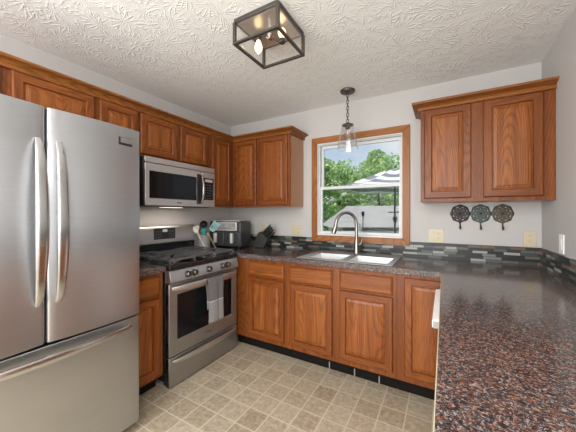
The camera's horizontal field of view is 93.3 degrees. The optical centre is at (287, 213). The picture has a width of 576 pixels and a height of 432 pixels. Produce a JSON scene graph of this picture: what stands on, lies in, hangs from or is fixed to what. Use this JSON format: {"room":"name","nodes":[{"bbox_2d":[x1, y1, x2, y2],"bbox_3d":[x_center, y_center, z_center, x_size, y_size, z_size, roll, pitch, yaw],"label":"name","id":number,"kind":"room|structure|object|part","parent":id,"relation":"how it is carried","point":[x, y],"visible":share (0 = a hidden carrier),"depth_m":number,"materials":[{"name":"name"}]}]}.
{"room":"kitchen","nodes":[
{"label":"kitchen","id":0,"kind":"room"},
{"bbox_2d":[0,33,229,247],"bbox_3d":[-2.153,0.084,1.204,0.100,2.433,5.740,0,0,30],"label":"wall","id":1,"kind":"structure","parent":0,"point":[148,216],"depth_m":2.53,"materials":[{"name":"grey paint"}]},
{"bbox_2d":[0,66,95,118],"bbox_3d":[-1.695,-0.675,1.574,0.324,0.320,0.918,0,0,30],"label":"upper cabinet","id":2,"kind":"object","parent":1,"relation":"attached to","point":[13,83],"visible":0.5,"depth_m":1.65,"materials":[{"name":"brown wood"}]},
{"bbox_3d":[-1.445,-0.669,1.702,0.015,0.170,0.311,0,0,30],"label":"panel","id":3,"kind":"part","parent":2,"relation":"part of","materials":[{"name":"brown wood"}]},
{"bbox_2d":[96,98,137,130],"bbox_3d":[-1.390,-0.455,2.106,0.324,0.760,0.304,0,0,30],"label":"upper cabinet","id":4,"kind":"object","parent":1,"relation":"attached to","point":[106,111],"visible":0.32,"depth_m":2.00,"materials":[{"name":"brown wood"}]},
{"bbox_3d":[-1.275,-0.455,2.040,0.019,0.760,0.304,0,0,30],"label":"frame","id":5,"kind":"part","parent":4,"relation":"part of","materials":[{"name":"brown wood"}]},
{"bbox_3d":[-1.256,-0.449,2.031,0.015,0.610,0.171,0,0,30],"label":"panel","id":6,"kind":"part","parent":4,"relation":"part of","materials":[{"name":"brown wood"}]},
{"bbox_2d":[138,112,209,167],"bbox_3d":[-1.125,-0.650,2.567,0.324,0.370,0.757,0,0,30],"label":"upper cabinet","id":7,"kind":"object","parent":1,"relation":"attached to","point":[158,138],"visible":0.72,"depth_m":2.42,"materials":[{"name":"brown wood"}]},
{"bbox_3d":[-1.092,-0.644,2.318,0.020,0.324,0.346,0,0,30],"label":"door","id":8,"kind":"part","parent":7,"relation":"part of","materials":[{"name":"brown wood"}]},
{"bbox_3d":[-1.091,-0.644,2.318,0.015,0.220,0.241,0,0,30],"label":"panel","id":9,"kind":"part","parent":7,"relation":"part of","materials":[{"name":"brown wood"}]},
{"bbox_2d":[139,156,214,207],"bbox_3d":[-1.078,-0.258,2.540,0.433,0.405,0.752,0,0,30],"label":"microwave oven","id":10,"kind":"object","parent":7,"relation":"attached to","point":[163,183],"visible":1,"depth_m":2.37,"materials":[{"name":"silver metal"}]},
{"bbox_3d":[-0.988,-0.237,2.393,0.025,0.342,0.583,0,0,30],"label":"door","id":11,"kind":"part","parent":10,"relation":"part of","materials":[{"name":"metal"}]},
{"bbox_3d":[-0.820,-0.237,2.607,0.052,0.301,0.024,0,0,30],"label":"handle","id":12,"kind":"part","parent":10,"relation":"part of","materials":[{"name":"silver metal"}]},
{"bbox_3d":[-0.801,-0.237,2.719,0.025,0.342,0.162,0,0,30],"label":"control panel","id":13,"kind":"part","parent":10,"relation":"part of","materials":[{"name":"metal"}]},
{"bbox_3d":[-0.908,-0.644,2.639,0.020,0.324,0.326,0,0,30],"label":"door","id":14,"kind":"part","parent":7,"relation":"part of","materials":[{"name":"brown wood"}]},
{"bbox_3d":[-0.907,-0.644,2.639,0.015,0.220,0.221,0,0,30],"label":"panel","id":15,"kind":"part","parent":7,"relation":"part of","materials":[{"name":"brown wood"}]},
{"bbox_2d":[210,136,244,207],"bbox_3d":[-0.773,-0.455,3.180,0.324,0.760,0.653,0,0,30],"label":"upper cabinet","id":16,"kind":"object","parent":1,"relation":"attached to","point":[221,151],"visible":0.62,"depth_m":2.96,"materials":[{"name":"brown wood"}]},
{"bbox_3d":[-0.720,-0.449,2.967,0.020,0.714,0.288,0,0,30],"label":"door","id":17,"kind":"part","parent":16,"relation":"part of","materials":[{"name":"brown wood"}]},
{"bbox_3d":[-0.719,-0.449,2.967,0.015,0.610,0.183,0,0,30],"label":"panel","id":18,"kind":"part","parent":16,"relation":"part of","materials":[{"name":"brown wood"}]},
{"bbox_2d":[122,334,433,431],"bbox_3d":[-0.813,1.325,0.377,3.248,0.050,5.840,0,0,30],"label":"floor","id":19,"kind":"structure","parent":0,"point":[247,388],"depth_m":1.89,"materials":[{"name":"tile"}]},
{"bbox_2d":[0,94,138,431],"bbox_3d":[-1.423,0.397,1.434,0.869,1.806,0.886,0,0,30],"label":"refrigerator","id":20,"kind":"object","parent":19,"relation":"on","point":[69,182],"visible":1,"depth_m":1.30,"materials":[{"name":"grey metal"}]},
{"bbox_3d":[-1.250,0.053,1.075,0.092,1.090,0.436,0,0,30],"label":"door","id":21,"kind":"part","parent":20,"relation":"part of","materials":[{"name":"metal"}]},
{"bbox_3d":[-1.097,0.037,1.205,0.066,0.759,0.048,0,0,30],"label":"handle","id":22,"kind":"part","parent":20,"relation":"part of","materials":[{"name":"silver metal"}]},
{"bbox_3d":[-1.059,0.037,1.271,0.066,0.759,0.048,0,0,30],"label":"handle","id":23,"kind":"part","parent":20,"relation":"part of","materials":[{"name":"silver metal"}]},
{"bbox_3d":[-1.081,0.650,1.228,0.071,0.038,0.788,0,0,30],"label":"handle","id":24,"kind":"part","parent":20,"relation":"part of","materials":[{"name":"silver metal"}]},
{"bbox_3d":[-1.143,0.926,1.273,0.081,0.632,0.886,0,0,30],"label":"freezer drawer","id":25,"kind":"part","parent":20,"relation":"part of","materials":[{"name":"metal"}]},
{"bbox_3d":[-1.028,0.053,1.462,0.092,1.090,0.444,0,0,30],"label":"door","id":26,"kind":"part","parent":20,"relation":"part of","materials":[{"name":"metal"}]},
{"bbox_3d":[-0.922,-0.415,1.553,0.001,0.030,0.067,0,0,30],"label":"badge plate","id":27,"kind":"part","parent":20,"relation":"part of","materials":[{"name":"silver metal"}]},
{"bbox_2d":[138,273,161,395],"bbox_3d":[-1.259,0.865,2.027,0.630,0.871,0.303,0,0,30],"label":"base cabinet","id":28,"kind":"object","parent":19,"relation":"on","point":[150,286],"visible":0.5,"depth_m":1.91,"materials":[{"name":"brown wood"}]},
{"bbox_3d":[-0.998,0.890,1.868,0.015,0.455,0.149,0,0,30],"label":"panel","id":29,"kind":"part","parent":28,"relation":"part of","materials":[{"name":"brown wood"}]},
{"bbox_3d":[-0.999,0.521,1.868,0.020,0.133,0.254,0,0,30],"label":"drawer","id":30,"kind":"part","parent":28,"relation":"part of","materials":[{"name":"brown wood"}]},
{"bbox_3d":[-0.999,0.890,1.868,0.020,0.560,0.254,0,0,30],"label":"door","id":31,"kind":"part","parent":28,"relation":"part of","materials":[{"name":"brown wood"}]},
{"bbox_2d":[139,262,165,276],"bbox_3d":[-1.250,0.407,2.025,0.648,0.042,0.308,0,0,30],"label":"countertop","id":32,"kind":"structure","parent":28,"relation":"on","point":[145,269],"depth_m":1.94,"materials":[{"name":"stone"}]},
{"bbox_2d":[139,225,237,388],"bbox_3d":[-0.937,0.709,2.461,0.711,1.182,0.753,0,0,30],"label":"gas range","id":33,"kind":"object","parent":19,"relation":"on","point":[190,343],"visible":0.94,"depth_m":2.25,"materials":[{"name":"silver metal"}]},
{"bbox_3d":[-1.179,0.191,2.606,0.005,0.102,0.228,0,0,30],"label":"display panel","id":34,"kind":"part","parent":33,"relation":"part of","materials":[{"name":"black glass"}]},
{"bbox_2d":[139,250,236,270],"bbox_3d":[-0.936,0.402,2.460,0.600,0.040,0.753,0,0,30],"label":"cooktop","id":35,"kind":"object","parent":33,"relation":"in","point":[210,259],"depth_m":2.25,"materials":[{"name":"black metal"}]},
{"bbox_3d":[-0.769,0.469,2.109,0.045,0.054,0.054,0,0,30],"label":"knob","id":36,"kind":"part","parent":33,"relation":"part of","materials":[{"name":"silver metal"}]},
{"bbox_3d":[-0.738,0.469,2.163,0.045,0.054,0.054,0,0,30],"label":"knob","id":37,"kind":"part","parent":33,"relation":"part of","materials":[{"name":"silver metal"}]},
{"bbox_3d":[-0.704,1.179,2.327,0.043,0.214,0.749,0,0,30],"label":"storage drawer","id":38,"kind":"part","parent":33,"relation":"part of","materials":[{"name":"metal"}]},
{"bbox_3d":[-0.704,0.793,2.327,0.043,0.542,0.749,0,0,30],"label":"oven door","id":39,"kind":"part","parent":33,"relation":"part of","materials":[{"name":"metal"}]},
{"bbox_3d":[-0.695,0.469,2.321,0.066,0.092,0.751,0,0,30],"label":"control panel","id":40,"kind":"part","parent":33,"relation":"part of","materials":[{"name":"metal"}]},
{"bbox_3d":[-0.664,1.102,2.304,0.053,0.042,0.697,0,0,30],"label":"handle","id":41,"kind":"part","parent":33,"relation":"part of","materials":[{"name":"metal"}]},
{"bbox_3d":[-0.656,0.558,2.300,0.064,0.052,0.714,0,0,30],"label":"handle","id":42,"kind":"part","parent":33,"relation":"part of","materials":[{"name":"metal"}]},
{"bbox_3d":[-0.661,0.469,2.297,0.045,0.054,0.054,0,0,30],"label":"knob","id":43,"kind":"part","parent":33,"relation":"part of","materials":[{"name":"silver metal"}]},
{"bbox_2d":[206,275,223,323],"bbox_3d":[-0.616,0.718,2.298,0.050,0.369,0.172,0,0,30],"label":"dish towel","id":44,"kind":"object","parent":33,"relation":"hanging from","point":[214,288],"visible":1,"depth_m":2.27,"materials":[{"name":"grey fabric"}]},
{"bbox_2d":[236,257,290,356],"bbox_3d":[-0.385,0.865,2.972,1.207,0.871,0.630,0,0,30],"label":"base cabinet","id":45,"kind":"object","parent":19,"relation":"on","point":[261,284],"visible":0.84,"depth_m":2.53,"materials":[{"name":"brown wood"}]},
{"bbox_3d":[-0.206,0.528,2.518,0.390,0.132,0.020,0,0,30],"label":"drawer","id":46,"kind":"part","parent":45,"relation":"part of","materials":[{"name":"brown wood"}]},
{"bbox_3d":[-0.206,0.880,2.518,0.390,0.540,0.020,0,0,30],"label":"door","id":47,"kind":"part","parent":45,"relation":"part of","materials":[{"name":"brown wood"}]},
{"bbox_3d":[-0.206,0.880,2.517,0.285,0.435,0.015,0,0,30],"label":"panel","id":48,"kind":"part","parent":45,"relation":"part of","materials":[{"name":"brown wood"}]},
{"bbox_2d":[210,245,575,431],"bbox_3d":[-0.002,0.407,1.790,3.047,0.042,2.300,0,0,30],"label":"countertop","id":49,"kind":"structure","parent":45,"relation":"on","point":[506,361],"depth_m":0.82,"materials":[{"name":"stone"}]},
{"bbox_2d":[197,234,209,246],"bbox_3d":[-0.919,0.306,2.967,0.138,0.158,0.138,0,0,30],"label":"utensil crock","id":50,"kind":"object","parent":49,"relation":"on","point":[205,238],"visible":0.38,"depth_m":2.91,"materials":[{"name":"grey ceramic"}]},
{"bbox_2d":[193,226,204,246],"bbox_3d":[-0.938,0.257,2.891,0.149,0.247,0.018,0,0,8],"label":"spoon","id":51,"kind":"object","parent":50,"relation":"in","point":[195,229],"visible":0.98,"depth_m":2.89,"materials":[{"name":"beige wood"}]},
{"bbox_2d":[200,221,207,227],"bbox_3d":[-0.928,0.225,3.013,0.084,0.297,0.040,0,0,10],"label":"ladle","id":52,"kind":"object","parent":50,"relation":"in","point":[203,224],"visible":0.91,"depth_m":3.01,"materials":[{"name":"black plastic"}]},
{"bbox_2d":[210,221,219,232],"bbox_3d":[-0.855,0.226,2.958,0.236,0.302,0.011,0,0,-1],"label":"slotted turner","id":53,"kind":"object","parent":50,"relation":"in","point":[215,222],"visible":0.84,"depth_m":2.96,"materials":[{"name":"teal plastic"}]},
{"bbox_2d":[210,220,250,247],"bbox_3d":[-0.677,0.231,3.153,0.405,0.310,0.310,0,0,18],"label":"air fryer","id":54,"kind":"object","parent":49,"relation":"on","point":[230,233],"visible":0.92,"depth_m":3.04,"materials":[{"name":"grey plastic"}]},
{"bbox_2d":[210,231,224,245],"bbox_3d":[-0.808,0.283,3.072,0.185,0.165,0.079,0,0,30],"label":"basket","id":55,"kind":"object","parent":54,"relation":"on","point":[218,237],"depth_m":3.05,"materials":[{"name":"black metal"}]},
{"bbox_3d":[-0.709,0.143,3.054,0.300,0.095,0.018,0,0,18],"label":"control panel","id":56,"kind":"part","parent":54,"relation":"part of","materials":[{"name":"silver metal"}]},
{"bbox_2d":[225,232,239,246],"bbox_3d":[-0.621,0.283,3.013,0.185,0.165,0.077,0,0,30],"label":"basket","id":57,"kind":"object","parent":54,"relation":"on","point":[232,239],"depth_m":3.00,"materials":[{"name":"black metal"}]},
{"bbox_2d":[253,231,270,247],"bbox_3d":[-0.297,0.294,3.112,0.176,0.183,0.110,0,0,22],"label":"knife block","id":58,"kind":"object","parent":49,"relation":"on","point":[261,241],"visible":0.88,"depth_m":3.06,"materials":[{"name":"grey wood"}]},
{"bbox_2d":[332,211,362,253],"bbox_3d":[0.558,0.177,2.587,0.299,0.404,0.080,0,0,-4],"label":"kitchen faucet","id":59,"kind":"object","parent":49,"relation":"on","point":[357,244],"visible":0.99,"depth_m":2.58,"materials":[{"name":"silver metal"}]},
{"bbox_3d":[0.554,0.112,2.584,0.238,0.274,0.030,0,0,-11],"label":"gooseneck spout","id":60,"kind":"part","parent":59,"relation":"part of","materials":[{"name":"silver metal"}]},
{"bbox_2d":[296,250,401,266],"bbox_3d":[0.553,0.469,2.413,0.790,0.180,0.557,0,0,30],"label":"sink","id":61,"kind":"object","parent":49,"relation":"in","point":[327,255],"visible":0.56,"depth_m":2.47,"materials":[{"name":"white ceramic"}]},
{"bbox_3d":[0.374,0.470,2.477,0.329,0.178,0.387,0,0,30],"label":"bowl","id":62,"kind":"part","parent":61,"relation":"part of","materials":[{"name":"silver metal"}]},
{"bbox_3d":[0.695,0.470,2.293,0.335,0.178,0.387,0,0,30],"label":"bowl","id":63,"kind":"part","parent":61,"relation":"part of","materials":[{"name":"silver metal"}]},
{"bbox_2d":[287,263,397,388],"bbox_3d":[0.535,0.865,2.444,0.912,0.871,0.630,0,0,30],"label":"base cabinet","id":64,"kind":"object","parent":19,"relation":"on","point":[343,320],"visible":0.86,"depth_m":2.15,"materials":[{"name":"brown wood"}]},
{"bbox_3d":[0.184,0.880,2.293,0.394,0.540,0.020,0,0,30],"label":"door","id":65,"kind":"part","parent":64,"relation":"part of","materials":[{"name":"brown wood"}]},
{"bbox_3d":[0.184,0.880,2.293,0.289,0.435,0.015,0,0,30],"label":"panel","id":66,"kind":"part","parent":64,"relation":"part of","materials":[{"name":"brown wood"}]},
{"bbox_3d":[0.184,0.528,2.293,0.394,0.132,0.020,0,0,30],"label":"drawer","id":67,"kind":"part","parent":64,"relation":"part of","materials":[{"name":"brown wood"}]},
{"bbox_3d":[0.583,0.880,2.064,0.293,0.435,0.015,0,0,30],"label":"panel","id":68,"kind":"part","parent":64,"relation":"part of","materials":[{"name":"brown wood"}]},
{"bbox_3d":[0.583,0.880,2.064,0.398,0.540,0.020,0,0,30],"label":"door","id":69,"kind":"part","parent":64,"relation":"part of","materials":[{"name":"brown wood"}]},
{"bbox_3d":[0.583,0.528,2.064,0.398,0.132,0.020,0,0,30],"label":"drawer","id":70,"kind":"part","parent":64,"relation":"part of","materials":[{"name":"brown wood"}]},
{"bbox_2d":[397,274,440,399],"bbox_3d":[1.332,0.865,1.986,0.925,0.871,0.630,0,0,30],"label":"base cabinet","id":71,"kind":"object","parent":19,"relation":"on","point":[417,340],"visible":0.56,"depth_m":1.89,"materials":[{"name":"brown wood"}]},
{"bbox_3d":[0.936,0.802,1.861,0.157,0.591,0.015,0,0,30],"label":"panel","id":72,"kind":"part","parent":71,"relation":"part of","materials":[{"name":"brown wood"}]},
{"bbox_2d":[432,289,439,328],"bbox_3d":[1.097,0.866,1.379,0.632,0.868,0.602,0,0,30],"label":"dishwasher","id":73,"kind":"object","parent":19,"relation":"on","point":[435,319],"visible":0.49,"depth_m":1.40,"materials":[{"name":"white"}]},
{"bbox_2d":[0,0,575,126],"bbox_3d":[-0.813,-1.158,0.377,3.248,0.050,5.840,0,0,30],"label":"ceiling","id":74,"kind":"structure","parent":0,"point":[183,53],"depth_m":1.82,"materials":[{"name":"white paint"}]},
{"bbox_2d":[233,0,304,68],"bbox_3d":[-0.109,-1.057,1.639,0.313,0.150,0.313,0,0,30],"label":"ceiling light","id":75,"kind":"object","parent":74,"relation":"attached to","point":[269,25],"visible":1,"depth_m":1.59,"materials":[{"name":"brown metal"}]},
{"bbox_3d":[-0.311,-1.052,1.584,0.017,0.117,0.017,0,0,30],"label":"post","id":76,"kind":"part","parent":75,"relation":"part of","materials":[{"name":"brown metal"}]},
{"bbox_3d":[-0.182,-1.030,1.681,0.049,0.082,0.049,0,0,30],"label":"bulb","id":77,"kind":"part","parent":75,"relation":"part of","materials":[{"name":"beige glass"}]},
{"bbox_3d":[-0.163,-1.052,1.841,0.017,0.117,0.017,0,0,30],"label":"post","id":78,"kind":"part","parent":75,"relation":"part of","materials":[{"name":"brown metal"}]},
{"bbox_3d":[-0.109,-0.988,1.639,0.313,0.012,0.313,0,0,30],"label":"frame","id":79,"kind":"part","parent":75,"relation":"part of","materials":[{"name":"brown metal"}]},
{"bbox_3d":[-0.109,-1.121,1.639,0.304,0.024,0.304,0,0,30],"label":"ceiling plate","id":80,"kind":"part","parent":75,"relation":"part of","materials":[{"name":"brown metal"}]},
{"bbox_3d":[-0.109,-1.079,1.639,0.044,0.056,0.044,0,0,30],"label":"stem","id":81,"kind":"part","parent":75,"relation":"part of","materials":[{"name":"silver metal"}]},
{"bbox_3d":[-0.054,-1.052,1.437,0.017,0.117,0.017,0,0,30],"label":"post","id":82,"kind":"part","parent":75,"relation":"part of","materials":[{"name":"brown metal"}]},
{"bbox_2d":[279,37,284,44],"bbox_3d":[-0.035,-1.015,1.596,0.038,0.028,0.037,0,0,30],"label":"socket","id":83,"kind":"object","parent":75,"relation":"attached to","point":[282,39],"depth_m":1.59,"materials":[{"name":"brown metal"}]},
{"bbox_3d":[0.093,-1.052,1.693,0.017,0.117,0.017,0,0,30],"label":"post","id":84,"kind":"part","parent":75,"relation":"part of","materials":[{"name":"brown metal"}]},
{"bbox_2d":[337,87,358,148],"bbox_3d":[0.548,-0.860,2.499,0.196,0.544,0.196,0,0,30],"label":"pendant light","id":85,"kind":"object","parent":74,"relation":"hanging from","point":[346,91],"visible":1,"depth_m":2.49,"materials":[{"name":"brown metal"}]},
{"bbox_3d":[0.548,-0.968,2.499,0.023,0.279,0.023,0,0,-15],"label":"chain","id":86,"kind":"part","parent":85,"relation":"part of","materials":[{"name":"brown metal"}]},
{"bbox_2d":[230,62,541,247],"bbox_3d":[0.606,0.084,2.849,3.048,2.433,0.140,0,0,30],"label":"wall","id":87,"kind":"structure","parent":0,"point":[392,109],"depth_m":2.47,"materials":[{"name":"grey paint"}]},
{"bbox_2d":[260,223,264,231],"bbox_3d":[-0.307,0.175,3.286,0.074,0.118,0.008,0,0,30],"label":"outlet plate","id":88,"kind":"object","parent":87,"relation":"attached to","point":[262,225],"visible":0.84,"depth_m":3.29,"materials":[{"name":"beige plastic"}]},
{"bbox_2d":[233,134,302,207],"bbox_3d":[-0.238,-0.455,3.063,0.757,0.760,0.324,0,0,30],"label":"upper cabinet","id":89,"kind":"object","parent":87,"relation":"attached to","point":[268,171],"visible":0.89,"depth_m":2.89,"materials":[{"name":"brown wood"}]},
{"bbox_2d":[0,51,307,142],"bbox_3d":[-0.792,-0.839,2.039,0.819,0.060,2.653,0,0,30],"label":"crown molding","id":90,"kind":"structure","parent":89,"relation":"attached to","point":[8,61],"depth_m":2.02,"materials":[{"name":"brown wood"}]},
{"bbox_3d":[-0.481,-0.449,3.026,0.212,0.610,0.015,0,0,30],"label":"panel","id":91,"kind":"part","parent":89,"relation":"part of","materials":[{"name":"brown wood"}]},
{"bbox_3d":[-0.480,-0.449,3.027,0.317,0.714,0.020,0,0,30],"label":"door","id":92,"kind":"part","parent":89,"relation":"part of","materials":[{"name":"brown wood"}]},
{"bbox_3d":[-0.161,-0.449,2.843,0.249,0.610,0.015,0,0,30],"label":"panel","id":93,"kind":"part","parent":89,"relation":"part of","materials":[{"name":"brown wood"}]},
{"bbox_3d":[-0.161,-0.449,2.843,0.354,0.714,0.020,0,0,30],"label":"door","id":94,"kind":"part","parent":89,"relation":"part of","materials":[{"name":"brown wood"}]},
{"bbox_2d":[292,225,300,235],"bbox_3d":[0.097,0.190,3.055,0.118,0.118,0.008,0,0,30],"label":"outlet plate","id":95,"kind":"object","parent":87,"relation":"attached to","point":[296,229],"visible":1,"depth_m":3.05,"materials":[{"name":"beige plastic"}]},
{"bbox_2d":[317,133,401,237],"bbox_3d":[0.719,-0.260,2.776,0.853,0.975,0.134,0,0,30],"label":"window","id":96,"kind":"structure","parent":87,"relation":"in","point":[398,136],"depth_m":2.79,"materials":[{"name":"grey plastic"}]},
{"bbox_3d":[0.717,-0.037,2.773,0.825,0.506,0.030,0,0,30],"label":"sash","id":97,"kind":"part","parent":96,"relation":"part of","materials":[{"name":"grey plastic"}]},
{"bbox_3d":[0.734,-0.497,2.803,0.825,0.475,0.028,0,0,30],"label":"sash","id":98,"kind":"part","parent":96,"relation":"part of","materials":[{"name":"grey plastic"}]},
{"bbox_2d":[312,124,409,245],"bbox_3d":[0.683,-0.260,2.712,0.978,1.099,0.019,0,0,30],"label":"trim","id":99,"kind":"structure","parent":87,"relation":"attached to","point":[406,133],"depth_m":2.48,"materials":[{"name":"brown wood"}]},
{"bbox_2d":[250,234,539,264],"bbox_3d":[0.568,0.320,2.783,3.047,0.130,0.010,0,0,30],"label":"tile backsplash","id":100,"kind":"structure","parent":87,"relation":"attached to","point":[487,253],"depth_m":2.37,"materials":[{"name":"tile"}]},
{"bbox_2d":[429,229,443,242],"bbox_3d":[1.291,0.193,2.369,0.118,0.118,0.008,0,0,30],"label":"outlet plate","id":101,"kind":"object","parent":87,"relation":"attached to","point":[435,235],"visible":1,"depth_m":2.37,"materials":[{"name":"beige plastic"}]},
{"bbox_2d":[431,232,434,239],"bbox_3d":[1.269,0.193,2.379,0.032,0.066,0.002,0,0,30],"label":"rocker switch","id":102,"kind":"object","parent":101,"relation":"attached to","point":[432,233],"depth_m":2.38,"materials":[{"name":"beige plastic"}]},
{"bbox_2d":[450,205,469,228],"bbox_3d":[1.436,0.027,2.268,0.143,0.207,0.042,0,0,30],"label":"trivet","id":103,"kind":"object","parent":87,"relation":"attached to","point":[460,213],"visible":1,"depth_m":2.28,"materials":[{"name":"grey metal"}]},
{"bbox_2d":[470,204,490,229],"bbox_3d":[1.558,0.027,2.197,0.143,0.207,0.042,0,0,30],"label":"trivet","id":104,"kind":"object","parent":87,"relation":"attached to","point":[480,213],"visible":1,"depth_m":2.21,"materials":[{"name":"grey metal"}]},
{"bbox_2d":[411,76,558,203],"bbox_3d":[1.430,-0.479,2.082,0.852,0.779,0.366,0,0,30],"label":"upper cabinet","id":105,"kind":"object","parent":87,"relation":"attached to","point":[498,144],"visible":1,"depth_m":1.92,"materials":[{"name":"brown wood"}]},
{"bbox_3d":[1.203,-0.462,2.060,0.202,0.584,0.015,0,0,30],"label":"panel","id":106,"kind":"part","parent":105,"relation":"part of","materials":[{"name":"brown wood"}]},
{"bbox_3d":[1.203,-0.462,2.060,0.307,0.688,0.020,0,0,30],"label":"door","id":107,"kind":"part","parent":105,"relation":"part of","materials":[{"name":"brown wood"}]},
{"bbox_3d":[1.430,-0.839,2.082,0.852,0.060,0.364,0,0,30],"label":"crown moulding","id":108,"kind":"part","parent":105,"relation":"part of","materials":[{"name":"brown wood"}]},
{"bbox_3d":[1.539,-0.462,1.867,0.217,0.584,0.015,0,0,30],"label":"panel","id":109,"kind":"part","parent":105,"relation":"part of","materials":[{"name":"brown wood"}]},
{"bbox_3d":[1.539,-0.462,1.867,0.322,0.688,0.020,0,0,30],"label":"door","id":110,"kind":"part","parent":105,"relation":"part of","materials":[{"name":"brown wood"}]},
{"bbox_2d":[491,204,513,229],"bbox_3d":[1.681,0.027,2.127,0.143,0.207,0.042,0,0,30],"label":"trivet","id":111,"kind":"object","parent":87,"relation":"attached to","point":[502,213],"visible":1,"depth_m":2.14,"materials":[{"name":"grey metal"}]},
{"bbox_2d":[524,231,535,246],"bbox_3d":[1.832,0.192,2.058,0.074,0.118,0.008,0,0,30],"label":"outlet plate","id":112,"kind":"object","parent":87,"relation":"attached to","point":[529,236],"visible":1,"depth_m":2.06,"materials":[{"name":"beige plastic"}]},
{"bbox_2d":[542,9,575,259],"bbox_3d":[0.577,0.084,-0.363,0.100,2.433,5.740,0,0,30],"label":"wall","id":113,"kind":"structure","parent":0,"point":[558,215],"depth_m":1.64,"materials":[{"name":"grey paint"}]},
{"bbox_2d":[540,248,575,283],"bbox_3d":[1.315,0.320,1.034,0.010,0.130,2.278,0,0,30],"label":"tile backsplash","id":114,"kind":"structure","parent":113,"relation":"attached to","point":[563,266],"depth_m":1.69,"materials":[{"name":"tile"}]},
{"bbox_2d":[559,234,564,253],"bbox_3d":[1.683,0.188,1.674,0.008,0.118,0.074,0,0,30],"label":"switch plate","id":115,"kind":"object","parent":113,"relation":"attached to","point":[561,237],"visible":1,"depth_m":1.66,"materials":[{"name":"white plastic"}]},
{"label":"outside","id":116,"kind":"structure","parent":0,"visible":0},
{"bbox_3d":[10.576,2.100,23.276,60.000,0.100,44.500,0,0,30],"label":"ground","id":117,"kind":"structure","parent":116,"visible":0},
{"bbox_2d":[323,157,344,230],"bbox_3d":[1.060,-0.802,14.673,3.661,5.714,3.661,0,0,-14],"label":"tree","id":118,"kind":"object","parent":117,"relation":"on","point":[328,182],"visible":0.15,"depth_m":14.01,"materials":[{"name":"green plant"}]},
{"bbox_2d":[323,158,369,222],"bbox_3d":[3.862,-1.013,19.762,4.181,6.136,4.285,0,0,30],"label":"tree","id":119,"kind":"object","parent":117,"relation":"on","point":[341,198],"visible":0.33,"depth_m":18.88,"materials":[{"name":"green plant"}]},
{"bbox_2d":[323,206,398,230],"bbox_3d":[5.250,0.875,10.450,7.500,2.351,3.100,0,0,0],"label":"shed","id":120,"kind":"object","parent":117,"relation":"on","point":[376,218],"visible":0.23,"depth_m":9.62,"materials":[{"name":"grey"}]},
{"bbox_2d":[361,211,364,230],"bbox_3d":[2.178,0.990,7.900,0.110,2.120,0.107,0,0,30],"label":"lantern","id":121,"kind":"object","parent":117,"relation":"on","point":[362,212],"visible":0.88,"depth_m":7.89,"materials":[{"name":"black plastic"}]},
{"bbox_2d":[337,167,398,232],"bbox_3d":[2.596,0.460,6.600,2.720,3.180,2.720,0,0,22],"label":"patio umbrella","id":122,"kind":"object","parent":117,"relation":"on","point":[392,175],"visible":0.46,"depth_m":6.55,"materials":[{"name":"fabric"}]},
{"bbox_2d":[343,223,398,232],"bbox_3d":[2.395,1.154,7.300,3.210,1.793,0.112,0,0,0],"label":"deck railing","id":123,"kind":"object","parent":117,"relation":"on","point":[359,227],"visible":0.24,"depth_m":7.25,"materials":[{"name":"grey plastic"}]},
{"bbox_3d":[2.400,0.537,7.300,3.200,0.130,0.100,0,0,0],"label":"rail","id":124,"kind":"part","parent":123,"relation":"part of","materials":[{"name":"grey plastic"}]},
{"bbox_2d":[345,149,398,205],"bbox_3d":[5.032,-0.825,15.425,3.869,5.760,3.421,0,0,30],"label":"tree","id":125,"kind":"object","parent":117,"relation":"on","point":[377,164],"visible":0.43,"depth_m":14.80,"materials":[{"name":"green plant"}]}
]}

